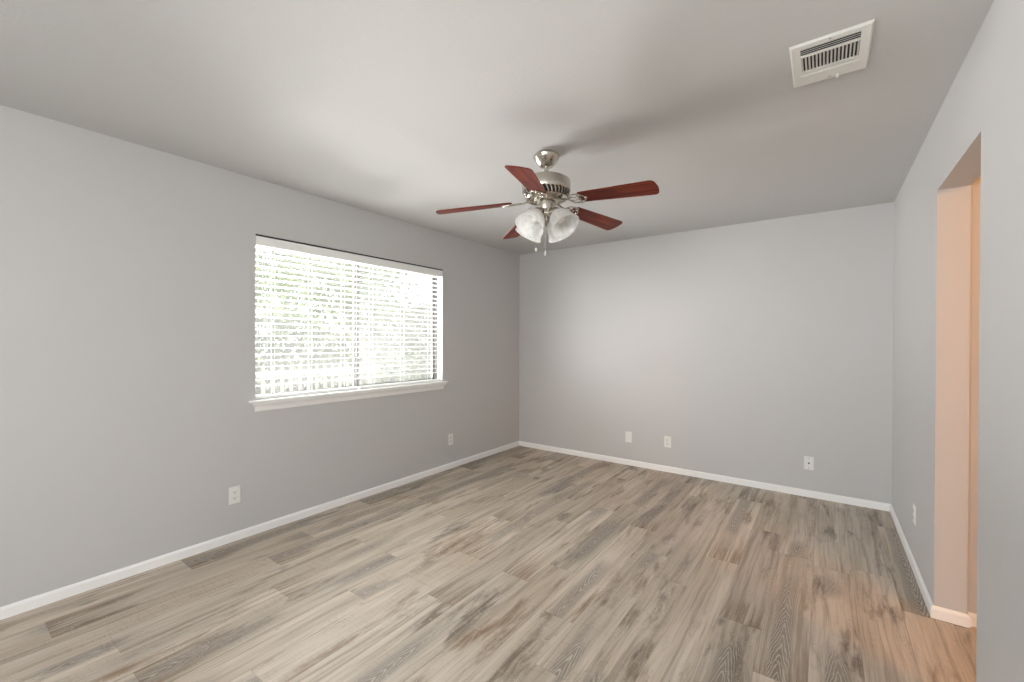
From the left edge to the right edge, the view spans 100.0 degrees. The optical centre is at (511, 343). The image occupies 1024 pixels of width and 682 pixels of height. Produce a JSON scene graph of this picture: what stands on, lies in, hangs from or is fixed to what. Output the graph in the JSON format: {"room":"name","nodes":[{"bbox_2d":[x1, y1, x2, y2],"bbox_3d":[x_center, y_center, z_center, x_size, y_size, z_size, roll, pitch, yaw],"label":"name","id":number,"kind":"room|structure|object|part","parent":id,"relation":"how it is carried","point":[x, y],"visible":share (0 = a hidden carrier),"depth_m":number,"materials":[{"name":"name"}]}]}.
{"room":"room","nodes":[
{"label":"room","id":0,"kind":"room"},
{"bbox_2d":[0,105,519,606],"bbox_3d":[-1.851,0.089,2.956,0.150,2.440,6.706,0,0,36],"label":"wall","id":1,"kind":"structure","parent":0,"point":[128,423],"depth_m":2.56,"materials":[{"name":"grey paint"}]},
{"bbox_2d":[229,485,240,504],"bbox_3d":[-1.837,1.005,2.849,0.008,0.114,0.070,0,0,36],"label":"wall outlet","id":2,"kind":"object","parent":1,"relation":"attached to","point":[234,492],"visible":1,"depth_m":2.85,"materials":[{"name":"white plastic"}]},
{"bbox_2d":[0,441,518,619],"bbox_3d":[-1.790,1.281,2.913,0.012,0.058,6.406,0,0,36],"label":"baseboard","id":3,"kind":"structure","parent":1,"relation":"attached to","point":[28,604],"depth_m":2.70,"materials":[{"name":"white paint"}]},
{"bbox_2d":[248,381,447,411],"bbox_3d":[-1.255,0.429,3.688,0.127,0.078,1.878,0,0,36],"label":"trim","id":4,"kind":"structure","parent":1,"relation":"attached to","point":[272,403],"depth_m":3.44,"materials":[{"name":"white paint"}]},
{"bbox_2d":[255,234,442,395],"bbox_3d":[-1.291,-0.180,3.714,0.131,1.147,1.788,0,0,36],"label":"window","id":5,"kind":"structure","parent":1,"relation":"in","point":[355,318],"depth_m":3.70,"materials":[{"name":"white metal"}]},
{"bbox_2d":[255,245,357,398],"bbox_3d":[-1.550,-0.178,3.307,0.062,1.126,0.813,0,0,36],"label":"window blind","id":6,"kind":"object","parent":5,"relation":"attached to","point":[262,247],"visible":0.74,"depth_m":3.27,"materials":[{"name":"white paint"}]},
{"bbox_3d":[-1.555,0.376,3.311,0.050,0.018,0.807,0,0,36],"label":"rail","id":7,"kind":"part","parent":6,"relation":"part of","materials":[{"name":"white plastic"}]},
{"bbox_3d":[-1.550,-0.174,3.313,0.056,1.097,0.012,0,0,36],"label":"ladder cord","id":8,"kind":"part","parent":6,"relation":"part of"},
{"bbox_3d":[-1.580,-0.169,3.365,0.018,1.098,0.855,0,0,36],"label":"sash","id":9,"kind":"part","parent":5,"relation":"part of","materials":[{"name":"white metal"}]},
{"bbox_2d":[256,236,442,276],"bbox_3d":[-1.236,-0.710,3.673,0.010,0.063,1.780,0,0,36],"label":"blind valance","id":10,"kind":"object","parent":5,"relation":"attached to","point":[262,241],"visible":1,"depth_m":3.46,"materials":[{"name":"white plastic"}]},
{"bbox_3d":[-1.089,-0.170,4.076,0.018,1.098,0.937,0,0,36],"label":"sash","id":11,"kind":"part","parent":5,"relation":"part of","materials":[{"name":"white metal"}]},
{"bbox_2d":[356,263,440,388],"bbox_3d":[-1.028,-0.179,4.030,0.056,1.126,0.951,0,0,36],"label":"window blind","id":12,"kind":"object","parent":5,"relation":"attached to","point":[400,271],"visible":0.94,"depth_m":4.00,"materials":[{"name":"white paint"}]},
{"bbox_3d":[-1.030,0.375,4.033,0.050,0.018,0.945,0,0,36],"label":"rail","id":13,"kind":"part","parent":12,"relation":"part of","materials":[{"name":"white plastic"}]},
{"bbox_3d":[-1.025,-0.175,4.035,0.056,1.097,0.012,0,0,36],"label":"ladder cord","id":14,"kind":"part","parent":12,"relation":"part of","materials":[{"name":"white fabric"}]},
{"bbox_3d":[-0.822,-0.176,4.314,0.056,1.097,0.012,0,0,36],"label":"ladder cord","id":15,"kind":"part","parent":12,"relation":"part of","materials":[{"name":"white fabric"}]},
{"bbox_2d":[448,433,452,444],"bbox_3d":[-0.641,1.005,4.495,0.008,0.114,0.070,0,0,36],"label":"wall outlet","id":16,"kind":"object","parent":1,"relation":"attached to","point":[450,436],"visible":1,"depth_m":4.49,"materials":[{"name":"white plastic"}]},
{"bbox_2d":[0,446,976,681],"bbox_3d":[0.417,1.386,1.309,5.770,0.120,6.706,0,0,36],"label":"floor","id":17,"kind":"structure","parent":0,"point":[518,563],"depth_m":2.22,"materials":[{"name":"brown wood"}]},
{"bbox_2d":[0,0,993,254],"bbox_3d":[0.428,-1.214,1.298,5.770,0.200,6.706,0,0,36],"label":"ceiling","id":18,"kind":"structure","parent":0,"point":[408,111],"depth_m":1.92,"materials":[{"name":"paint"}]},
{"bbox_2d":[436,149,658,255],"bbox_3d":[0.243,-0.815,2.515,1.206,0.611,1.252,0,0,36],"label":"ceiling fan","id":19,"kind":"object","parent":18,"relation":"hanging from","point":[545,190],"visible":1,"depth_m":2.47,"materials":[{"name":"brown wood"}]},
{"bbox_3d":[-0.224,-0.792,2.526,0.447,0.006,0.134,-7,9,-2],"label":"blade","id":20,"kind":"part","parent":19,"relation":"part of","materials":[{"name":"brown wood"}]},
{"bbox_3d":[0.058,-0.795,2.940,0.134,0.006,0.447,-14,-2,-21],"label":"blade","id":21,"kind":"part","parent":19,"relation":"part of","materials":[{"name":"brown wood"}]},
{"bbox_3d":[0.083,-0.805,2.129,0.134,0.006,0.447,14,8,15],"label":"blade","id":22,"kind":"part","parent":19,"relation":"part of","materials":[{"name":"brown wood"}]},
{"bbox_3d":[0.110,-0.695,2.634,0.174,0.170,0.168,0,0,-45],"label":"lamp shade","id":23,"kind":"part","parent":19,"relation":"part of","materials":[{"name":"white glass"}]},
{"bbox_3d":[0.108,-0.694,2.448,0.168,0.170,0.174,0,0,-45],"label":"lamp shade","id":24,"kind":"part","parent":19,"relation":"part of","materials":[{"name":"white glass"}]},
{"bbox_3d":[0.133,-0.728,2.472,0.072,0.078,0.056,0,0,-45],"label":"bulb","id":25,"kind":"part","parent":19,"relation":"part of","materials":[{"name":"white glass"}]},
{"bbox_2d":[522,183,569,205],"bbox_3d":[0.202,-0.869,2.539,0.283,0.054,0.283,0,0,36],"label":"motor","id":26,"kind":"object","parent":19,"relation":"attached to","point":[558,193],"depth_m":2.47,"materials":[{"name":"silver metal"}]},
{"bbox_3d":[0.295,-0.694,2.632,0.168,0.170,0.174,0,0,-45],"label":"lamp shade","id":27,"kind":"part","parent":19,"relation":"part of","materials":[{"name":"white glass"}]},
{"bbox_3d":[0.294,-0.693,2.446,0.174,0.170,0.168,0,0,-45],"label":"lamp shade","id":28,"kind":"part","parent":19,"relation":"part of","materials":[{"name":"white glass"}]},
{"bbox_3d":[0.540,-0.811,2.802,0.447,0.006,0.134,5,-15,-38],"label":"blade","id":29,"kind":"part","parent":19,"relation":"part of","materials":[{"name":"brown wood"}]},
{"bbox_3d":[0.556,-0.807,2.299,0.447,0.006,0.134,5,-10,34],"label":"blade","id":30,"kind":"part","parent":19,"relation":"part of","materials":[{"name":"brown wood"}]},
{"bbox_2d":[789,19,874,87],"bbox_3d":[1.233,-1.101,1.669,0.247,0.023,0.308,0,0,36],"label":"ceiling vent","id":31,"kind":"object","parent":18,"relation":"in","point":[847,50],"visible":1,"depth_m":1.65,"materials":[{"name":"white metal"}]},
{"bbox_2d":[519,202,893,503],"bbox_3d":[2.410,0.103,3.912,5.620,2.440,0.150,0,0,36],"label":"wall","id":32,"kind":"structure","parent":0,"point":[759,348],"depth_m":4.07,"materials":[{"name":"grey paint"}]},
{"bbox_2d":[625,431,631,442],"bbox_3d":[1.261,1.013,4.650,0.070,0.114,0.008,0,0,36],"label":"blank wall plate","id":33,"kind":"object","parent":32,"relation":"attached to","point":[628,437],"visible":1,"depth_m":4.65,"materials":[{"name":"white plastic"}]},
{"bbox_2d":[664,436,670,447],"bbox_3d":[1.594,1.010,4.408,0.070,0.114,0.008,0,0,36],"label":"wall outlet","id":34,"kind":"object","parent":32,"relation":"attached to","point":[667,440],"visible":1,"depth_m":4.41,"materials":[{"name":"white plastic"}]},
{"bbox_2d":[519,441,890,511],"bbox_3d":[1.539,1.288,4.446,3.596,0.058,0.012,0,0,36],"label":"baseboard","id":35,"kind":"structure","parent":32,"relation":"attached to","point":[767,486],"depth_m":4.08,"materials":[{"name":"white paint"}]},
{"bbox_2d":[804,456,813,469],"bbox_3d":[2.557,1.034,3.703,0.070,0.114,0.016,0,0,36],"label":"cable wall plate","id":36,"kind":"object","parent":32,"relation":"attached to","point":[808,461],"visible":1,"depth_m":3.70,"materials":[{"name":"white plastic"}]},
{"bbox_2d":[892,0,1023,681],"bbox_3d":[1.121,0.112,0.703,0.115,2.440,6.556,0,0,36],"label":"wall","id":37,"kind":"structure","parent":0,"point":[977,130],"depth_m":1.77,"materials":[{"name":"grey paint"}]},
{"bbox_2d":[913,503,915,525],"bbox_3d":[2.362,1.004,2.525,0.008,0.114,0.070,0,0,36],"label":"wall outlet","id":38,"kind":"object","parent":37,"relation":"attached to","point":[914,505],"visible":1,"depth_m":2.51,"materials":[{"name":"white plastic"}]},
{"bbox_2d":[890,504,976,627],"bbox_3d":[1.879,1.308,0.247,1.916,0.058,6.406,0,0,36],"label":"baseboard","id":39,"kind":"structure","parent":37,"relation":"attached to","point":[968,620],"depth_m":2.11,"materials":[{"name":"white paint"}]},
{"bbox_2d":[969,627,976,642],"bbox_3d":[1.947,1.327,1.716,0.045,0.007,0.694,0,0,36],"label":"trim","id":40,"kind":"structure","parent":37,"relation":"attached to","point":[973,631],"depth_m":1.97,"materials":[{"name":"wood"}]},
{"bbox_2d":[968,175,980,613],"bbox_3d":[2.918,0.116,1.557,1.789,2.440,0.120,0,0,36],"label":"wall","id":41,"kind":"structure","parent":0,"point":[976,186],"depth_m":2.02,"materials":[{"name":"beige paint"}]},
{"label":"outside","id":42,"kind":"structure","parent":0,"visible":0},
{"bbox_2d":[255,353,430,392],"bbox_3d":[-4.774,1.541,15.832,60.000,0.100,60.000,0,0,36],"label":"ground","id":43,"kind":"structure","parent":42,"point":[369,355],"depth_m":19.73,"materials":[{"name":"green plant"}]},
{"bbox_2d":[255,249,333,314],"bbox_3d":[-4.687,-0.358,6.824,3.096,3.823,3.286,0,0,36],"label":"tree","id":44,"kind":"object","parent":43,"relation":"on","point":[272,295],"visible":0.11,"depth_m":7.35,"materials":[{"name":"green plant"}]},
{"bbox_2d":[255,245,365,378],"bbox_3d":[-9.060,-2.218,18.218,6.759,7.371,5.844,0,0,19],"label":"tree","id":45,"kind":"object","parent":43,"relation":"on","point":[269,251],"visible":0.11,"depth_m":17.86,"materials":[{"name":"green plant"}]},
{"bbox_2d":[255,361,379,393],"bbox_3d":[-4.004,0.950,7.670,0.055,1.160,3.900,0,0,36],"label":"picket fence","id":46,"kind":"object","parent":43,"relation":"on","point":[340,368],"visible":0.27,"depth_m":8.00,"materials":[{"name":"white wood"}]},
{"bbox_3d":[-3.994,0.530,7.662,0.035,0.100,3.900,0,0,36],"label":"rail","id":47,"kind":"part","parent":46,"relation":"part of","materials":[{"name":"white wood"}]},
{"bbox_2d":[262,247,419,384],"bbox_3d":[-4.094,-0.789,10.707,3.568,4.703,4.026,0,0,36],"label":"tree","id":48,"kind":"object","parent":43,"relation":"on","point":[347,323],"visible":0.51,"depth_m":10.27,"materials":[{"name":"green plant"}]},
{"bbox_2d":[255,299,431,394],"bbox_3d":[-4.406,-0.147,14.950,1.478,3.594,18.165,0,0,36],"label":"hedge","id":49,"kind":"object","parent":43,"relation":"on","point":[275,348],"visible":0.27,"depth_m":13.31,"materials":[{"name":"green plant"}]}
]}

